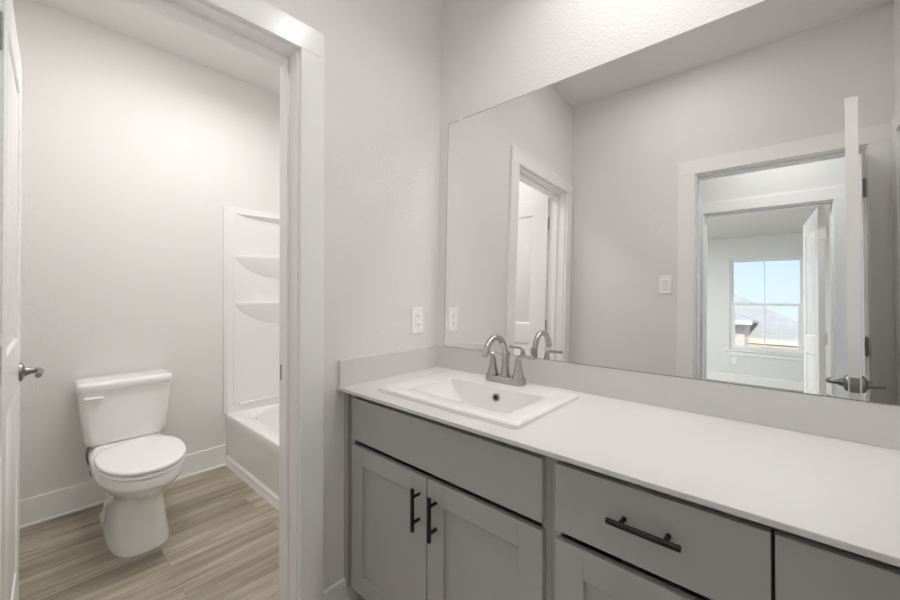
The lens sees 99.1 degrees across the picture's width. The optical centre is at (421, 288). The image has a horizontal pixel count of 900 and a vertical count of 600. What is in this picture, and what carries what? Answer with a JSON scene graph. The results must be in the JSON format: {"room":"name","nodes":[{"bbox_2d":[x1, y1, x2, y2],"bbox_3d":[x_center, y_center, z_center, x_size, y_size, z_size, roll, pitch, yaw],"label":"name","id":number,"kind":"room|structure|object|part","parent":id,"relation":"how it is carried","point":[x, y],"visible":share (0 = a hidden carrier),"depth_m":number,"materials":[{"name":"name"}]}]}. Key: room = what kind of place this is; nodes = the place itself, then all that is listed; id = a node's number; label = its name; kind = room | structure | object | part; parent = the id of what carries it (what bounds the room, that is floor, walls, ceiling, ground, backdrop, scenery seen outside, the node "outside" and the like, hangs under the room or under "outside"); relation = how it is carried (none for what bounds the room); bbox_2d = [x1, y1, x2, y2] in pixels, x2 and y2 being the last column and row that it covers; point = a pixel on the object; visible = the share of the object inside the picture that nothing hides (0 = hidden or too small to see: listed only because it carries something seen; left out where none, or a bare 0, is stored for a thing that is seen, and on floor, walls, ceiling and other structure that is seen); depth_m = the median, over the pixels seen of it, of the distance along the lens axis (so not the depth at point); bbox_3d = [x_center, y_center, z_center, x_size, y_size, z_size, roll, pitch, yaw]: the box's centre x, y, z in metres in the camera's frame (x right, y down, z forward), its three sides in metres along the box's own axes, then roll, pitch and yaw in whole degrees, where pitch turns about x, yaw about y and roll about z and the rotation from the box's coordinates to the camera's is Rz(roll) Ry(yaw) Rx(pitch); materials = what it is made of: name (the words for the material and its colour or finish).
{"room":"bathroom","nodes":[
{"label":"bathroom","id":0,"kind":"room"},
{"bbox_2d":[12,0,279,499],"bbox_3d":[-1.556,-0.140,2.581,0.100,2.744,2.130,0,0,44],"label":"wall","id":1,"kind":"structure","parent":0,"point":[134,152],"depth_m":2.28,"materials":[{"name":"paint"}]},
{"bbox_2d":[19,445,225,529],"bbox_3d":[-1.778,1.159,2.253,0.024,0.143,1.175,0,0,44],"label":"baseboard","id":2,"kind":"structure","parent":1,"relation":"attached to","point":[48,506],"depth_m":2.12,"materials":[{"name":"paint"}]},
{"bbox_2d":[19,466,278,599],"bbox_3d":[-0.730,1.274,1.049,3.510,0.100,3.220,0,0,44],"label":"floor","id":3,"kind":"structure","parent":0,"point":[222,543],"depth_m":1.78,"materials":[{"name":"brown wood"}]},
{"bbox_2d":[73,369,185,556],"bbox_3d":[-1.478,0.862,1.976,0.840,0.734,0.428,0,0,44],"label":"toilet","id":4,"kind":"object","parent":3,"relation":"on","point":[123,415],"visible":1,"depth_m":1.91,"materials":[{"name":"ceramic"}]},
{"bbox_3d":[-1.711,0.573,1.996,0.029,0.022,0.082,0,0,44],"label":"flush lever","id":5,"kind":"part","parent":4,"relation":"part of","materials":[{"name":"plastic"}]},
{"bbox_3d":[-1.690,0.520,2.182,0.222,0.048,0.428,0,0,44],"label":"tank lid","id":6,"kind":"part","parent":4,"relation":"part of","materials":[{"name":"ceramic"}]},
{"bbox_3d":[-1.691,0.691,2.181,0.203,0.294,0.412,0,0,44],"label":"tank","id":7,"kind":"part","parent":4,"relation":"part of","materials":[{"name":"ceramic"}]},
{"bbox_3d":[-1.425,1.032,1.925,0.688,0.394,0.356,0,0,44],"label":"bowl","id":8,"kind":"part","parent":4,"relation":"part of","materials":[{"name":"ceramic"}]},
{"bbox_3d":[-1.343,0.823,1.847,0.465,0.019,0.350,0,0,44],"label":"seat","id":9,"kind":"part","parent":4,"relation":"part of","materials":[{"name":"plastic"}]},
{"bbox_3d":[-1.343,0.800,1.847,0.466,0.021,0.352,0,0,44],"label":"lid","id":10,"kind":"part","parent":4,"relation":"part of","materials":[{"name":"plastic"}]},
{"bbox_2d":[225,402,278,510],"bbox_3d":[-0.568,1.052,2.431,1.522,0.361,0.766,0,0,44],"label":"bathtub","id":11,"kind":"object","parent":3,"relation":"on","point":[252,433],"visible":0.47,"depth_m":2.42,"materials":[{"name":"white plastic"}]},
{"bbox_2d":[223,206,279,413],"bbox_3d":[-0.572,0.146,2.433,1.522,1.451,0.777,0,0,44],"label":"shower surround","id":12,"kind":"object","parent":11,"relation":"on","point":[251,287],"visible":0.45,"depth_m":2.80,"materials":[{"name":"white plastic"}]},
{"bbox_2d":[236,302,279,322],"bbox_3d":[-1.081,0.188,2.952,0.054,0.174,0.657,0,0,44],"label":"shelf","id":13,"kind":"object","parent":12,"relation":"attached to","point":[246,312],"depth_m":2.82,"materials":[{"name":"white plastic"}]},
{"bbox_2d":[236,255,279,278],"bbox_3d":[-1.081,-0.150,2.954,0.054,0.174,0.657,0,0,44],"label":"shelf","id":14,"kind":"object","parent":12,"relation":"attached to","point":[247,266],"depth_m":2.83,"materials":[{"name":"white plastic"}]},
{"bbox_2d":[237,213,279,223],"bbox_3d":[-1.088,-0.518,2.963,0.034,0.038,0.657,0,0,44],"label":"shelf","id":15,"kind":"object","parent":12,"relation":"attached to","point":[252,218],"depth_m":2.84,"materials":[{"name":"white plastic"}]},
{"bbox_2d":[226,402,278,452],"bbox_3d":[-0.567,1.014,2.433,1.522,0.285,0.761,0,0,44],"label":"tub basin","id":16,"kind":"object","parent":11,"relation":"in","point":[255,429],"depth_m":2.53,"materials":[{"name":"white plastic"}]},
{"bbox_2d":[344,392,551,599],"bbox_3d":[0.146,0.800,1.313,0.810,0.852,0.506,0,0,44],"label":"base cabinet","id":17,"kind":"object","parent":3,"relation":"on","point":[410,534],"visible":0.81,"depth_m":1.11,"materials":[{"name":"paint"}]},
{"bbox_3d":[-0.116,0.829,1.277,0.374,0.524,0.019,0,0,44],"label":"door","id":18,"kind":"part","parent":17,"relation":"part of","materials":[{"name":"paint"}]},
{"bbox_3d":[-0.021,0.660,1.149,0.012,0.126,0.036,0,0,44],"label":"handle","id":19,"kind":"part","parent":17,"relation":"part of","materials":[{"name":"black metal"}]},
{"bbox_3d":[0.028,0.661,1.101,0.012,0.126,0.036,0,0,44],"label":"handle","id":20,"kind":"part","parent":17,"relation":"part of","materials":[{"name":"black metal"}]},
{"bbox_3d":[0.017,0.471,1.152,0.743,0.150,0.019,0,0,44],"label":"false drawer","id":21,"kind":"part","parent":17,"relation":"part of","materials":[{"name":"paint"}]},
{"bbox_3d":[0.153,0.827,1.019,0.364,0.524,0.019,0,0,44],"label":"door","id":22,"kind":"part","parent":17,"relation":"part of","materials":[{"name":"paint"}]},
{"bbox_2d":[336,366,899,566],"bbox_3d":[0.445,0.367,1.067,1.586,0.012,0.550,0,0,44],"label":"countertop","id":23,"kind":"structure","parent":17,"relation":"on","point":[838,493],"depth_m":0.81,"materials":[{"name":"white stone"}]},
{"bbox_2d":[378,370,578,444],"bbox_3d":[0.180,0.431,1.315,0.562,0.171,0.411,0,0,44],"label":"sink","id":24,"kind":"object","parent":23,"relation":"in","point":[467,394],"visible":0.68,"depth_m":1.30,"materials":[{"name":"ceramic"}]},
{"bbox_2d":[478,334,534,386],"bbox_3d":[0.292,0.255,1.416,0.191,0.184,0.189,0,0,-6],"label":"faucet","id":25,"kind":"object","parent":24,"relation":"on","point":[517,379],"visible":1,"depth_m":1.39,"materials":[{"name":"silver metal"}]},
{"bbox_3d":[0.250,0.252,1.475,0.074,0.030,0.020,0,0,44],"label":"lever","id":26,"kind":"part","parent":25,"relation":"part of","materials":[{"name":"silver metal"}]},
{"bbox_3d":[0.270,0.296,1.456,0.049,0.078,0.049,0,0,44],"label":"handle","id":27,"kind":"part","parent":25,"relation":"part of","materials":[{"name":"silver metal"}]},
{"bbox_3d":[0.267,0.249,1.376,0.045,0.172,0.165,0,0,44],"label":"spout","id":28,"kind":"part","parent":25,"relation":"part of","materials":[{"name":"silver metal"}]},
{"bbox_3d":[0.309,0.334,1.419,0.160,0.026,0.053,0,0,44],"label":"plate","id":29,"kind":"part","parent":25,"relation":"part of","materials":[{"name":"silver metal"}]},
{"bbox_3d":[0.347,0.296,1.382,0.049,0.078,0.049,0,0,44],"label":"handle","id":30,"kind":"part","parent":25,"relation":"part of","materials":[{"name":"silver metal"}]},
{"bbox_3d":[0.367,0.251,1.363,0.074,0.030,0.020,0,0,44],"label":"lever","id":31,"kind":"part","parent":25,"relation":"part of","materials":[{"name":"silver metal"}]},
{"bbox_2d":[552,458,899,599],"bbox_3d":[0.718,0.797,0.765,0.772,0.852,0.506,0,0,44],"label":"base cabinet","id":32,"kind":"object","parent":3,"relation":"on","point":[600,521],"visible":0.79,"depth_m":0.71,"materials":[{"name":"paint"}]},
{"bbox_3d":[0.588,0.739,0.631,0.772,0.736,0.020,0,0,44],"label":"frame","id":33,"kind":"part","parent":32,"relation":"part of","materials":[{"name":"paint"}]},
{"bbox_3d":[0.438,0.826,0.746,0.362,0.524,0.019,0,0,44],"label":"door","id":34,"kind":"part","parent":32,"relation":"part of","materials":[{"name":"paint"}]},
{"bbox_3d":[0.420,0.461,0.728,0.126,0.012,0.036,0,0,44],"label":"handle","id":35,"kind":"part","parent":32,"relation":"part of","materials":[{"name":"black metal"}]},
{"bbox_3d":[0.438,0.469,0.748,0.362,0.150,0.019,0,0,44],"label":"drawer","id":36,"kind":"part","parent":32,"relation":"part of","materials":[{"name":"paint"}]},
{"bbox_3d":[0.706,0.468,0.491,0.372,0.150,0.019,0,0,44],"label":"drawer","id":37,"kind":"part","parent":32,"relation":"part of","materials":[{"name":"paint"}]},
{"bbox_2d":[34,0,279,94],"bbox_3d":[-2.070,-1.584,-1.411,5.000,0.100,8.650,0,0,44],"label":"ceiling","id":38,"kind":"structure","parent":0,"point":[129,18],"depth_m":2.30,"materials":[{"name":"paint"}]},
{"bbox_2d":[263,0,442,599],"bbox_3d":[-0.376,-0.146,1.449,0.122,2.744,2.130,0,0,44],"label":"wall","id":39,"kind":"structure","parent":0,"point":[383,58],"depth_m":1.54,"materials":[{"name":"paint"}]},
{"bbox_2d":[0,0,43,599],"bbox_3d":[-1.242,0.204,1.139,0.161,2.020,0.714,0,0,-44],"label":"door","id":40,"kind":"structure","parent":39,"relation":"in","point":[12,371],"depth_m":1.09,"materials":[{"name":"paint"}]},
{"bbox_3d":[-1.419,0.296,1.368,0.028,0.066,0.066,0,0,-44],"label":"handle","id":41,"kind":"part","parent":40,"relation":"part of","materials":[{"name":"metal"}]},
{"bbox_3d":[-1.361,0.296,1.353,0.037,0.020,0.124,0,0,-44],"label":"lever","id":42,"kind":"part","parent":40,"relation":"part of","materials":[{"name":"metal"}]},
{"bbox_2d":[131,0,323,599],"bbox_3d":[-0.714,0.157,1.095,0.158,2.135,0.890,0,0,44],"label":"door frame","id":43,"kind":"structure","parent":39,"relation":"attached to","point":[259,28],"depth_m":1.32,"materials":[{"name":"paint"}]},
{"bbox_3d":[-0.487,0.203,1.433,0.018,2.046,0.089,0,0,44],"label":"casing leg","id":44,"kind":"part","parent":43,"relation":"part of","materials":[{"name":"paint"}]},
{"bbox_3d":[-0.504,0.301,1.377,0.026,0.056,0.002,0,0,44],"label":"strike plate","id":45,"kind":"part","parent":43,"relation":"part of","materials":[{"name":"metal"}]},
{"bbox_3d":[-0.386,0.203,1.335,0.018,2.046,0.089,0,0,44],"label":"casing leg","id":46,"kind":"part","parent":43,"relation":"part of","materials":[{"name":"paint"}]},
{"bbox_2d":[323,578,356,599],"bbox_3d":[-0.305,1.155,1.418,0.014,0.143,0.150,0,0,44],"label":"baseboard","id":47,"kind":"structure","parent":39,"relation":"attached to","point":[338,590],"depth_m":1.41,"materials":[{"name":"paint"}]},
{"bbox_2d":[338,345,436,386],"bbox_3d":[-0.119,0.315,1.614,0.016,0.097,0.546,0,0,44],"label":"side splash","id":48,"kind":"object","parent":39,"relation":"attached to","point":[371,367],"visible":1,"depth_m":1.57,"materials":[{"name":"white stone"}]},
{"bbox_2d":[411,307,422,333],"bbox_3d":[-0.019,0.143,1.724,0.010,0.118,0.073,0,0,44],"label":"wall outlet","id":49,"kind":"object","parent":39,"relation":"attached to","point":[416,312],"visible":1,"depth_m":1.72,"materials":[{"name":"white plastic"}]},
{"bbox_2d":[415,313,420,327],"bbox_3d":[-0.018,0.143,1.722,0.003,0.068,0.034,0,0,44],"label":"receptacle","id":50,"kind":"object","parent":49,"relation":"attached to","point":[417,315],"depth_m":1.72,"materials":[{"name":"white plastic"}]},
{"bbox_2d":[433,0,899,599],"bbox_3d":[0.730,-0.146,1.279,1.710,2.744,0.199,0,0,44],"label":"wall","id":51,"kind":"structure","parent":0,"point":[495,52],"depth_m":1.52,"materials":[{"name":"paint"}]},
{"bbox_2d":[437,346,899,449],"bbox_3d":[0.640,0.313,1.260,1.570,0.097,0.006,0,0,44],"label":"back splash","id":52,"kind":"object","parent":51,"relation":"attached to","point":[875,424],"visible":1,"depth_m":1.07,"materials":[{"name":"white stone"}]},
{"bbox_2d":[444,0,899,405],"bbox_3d":[0.657,-0.262,1.272,1.502,1.052,0.039,0,0,44],"label":"wall mirror","id":53,"kind":"object","parent":51,"relation":"attached to","point":[718,200],"visible":1,"depth_m":1.10,"materials":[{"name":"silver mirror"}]}
]}

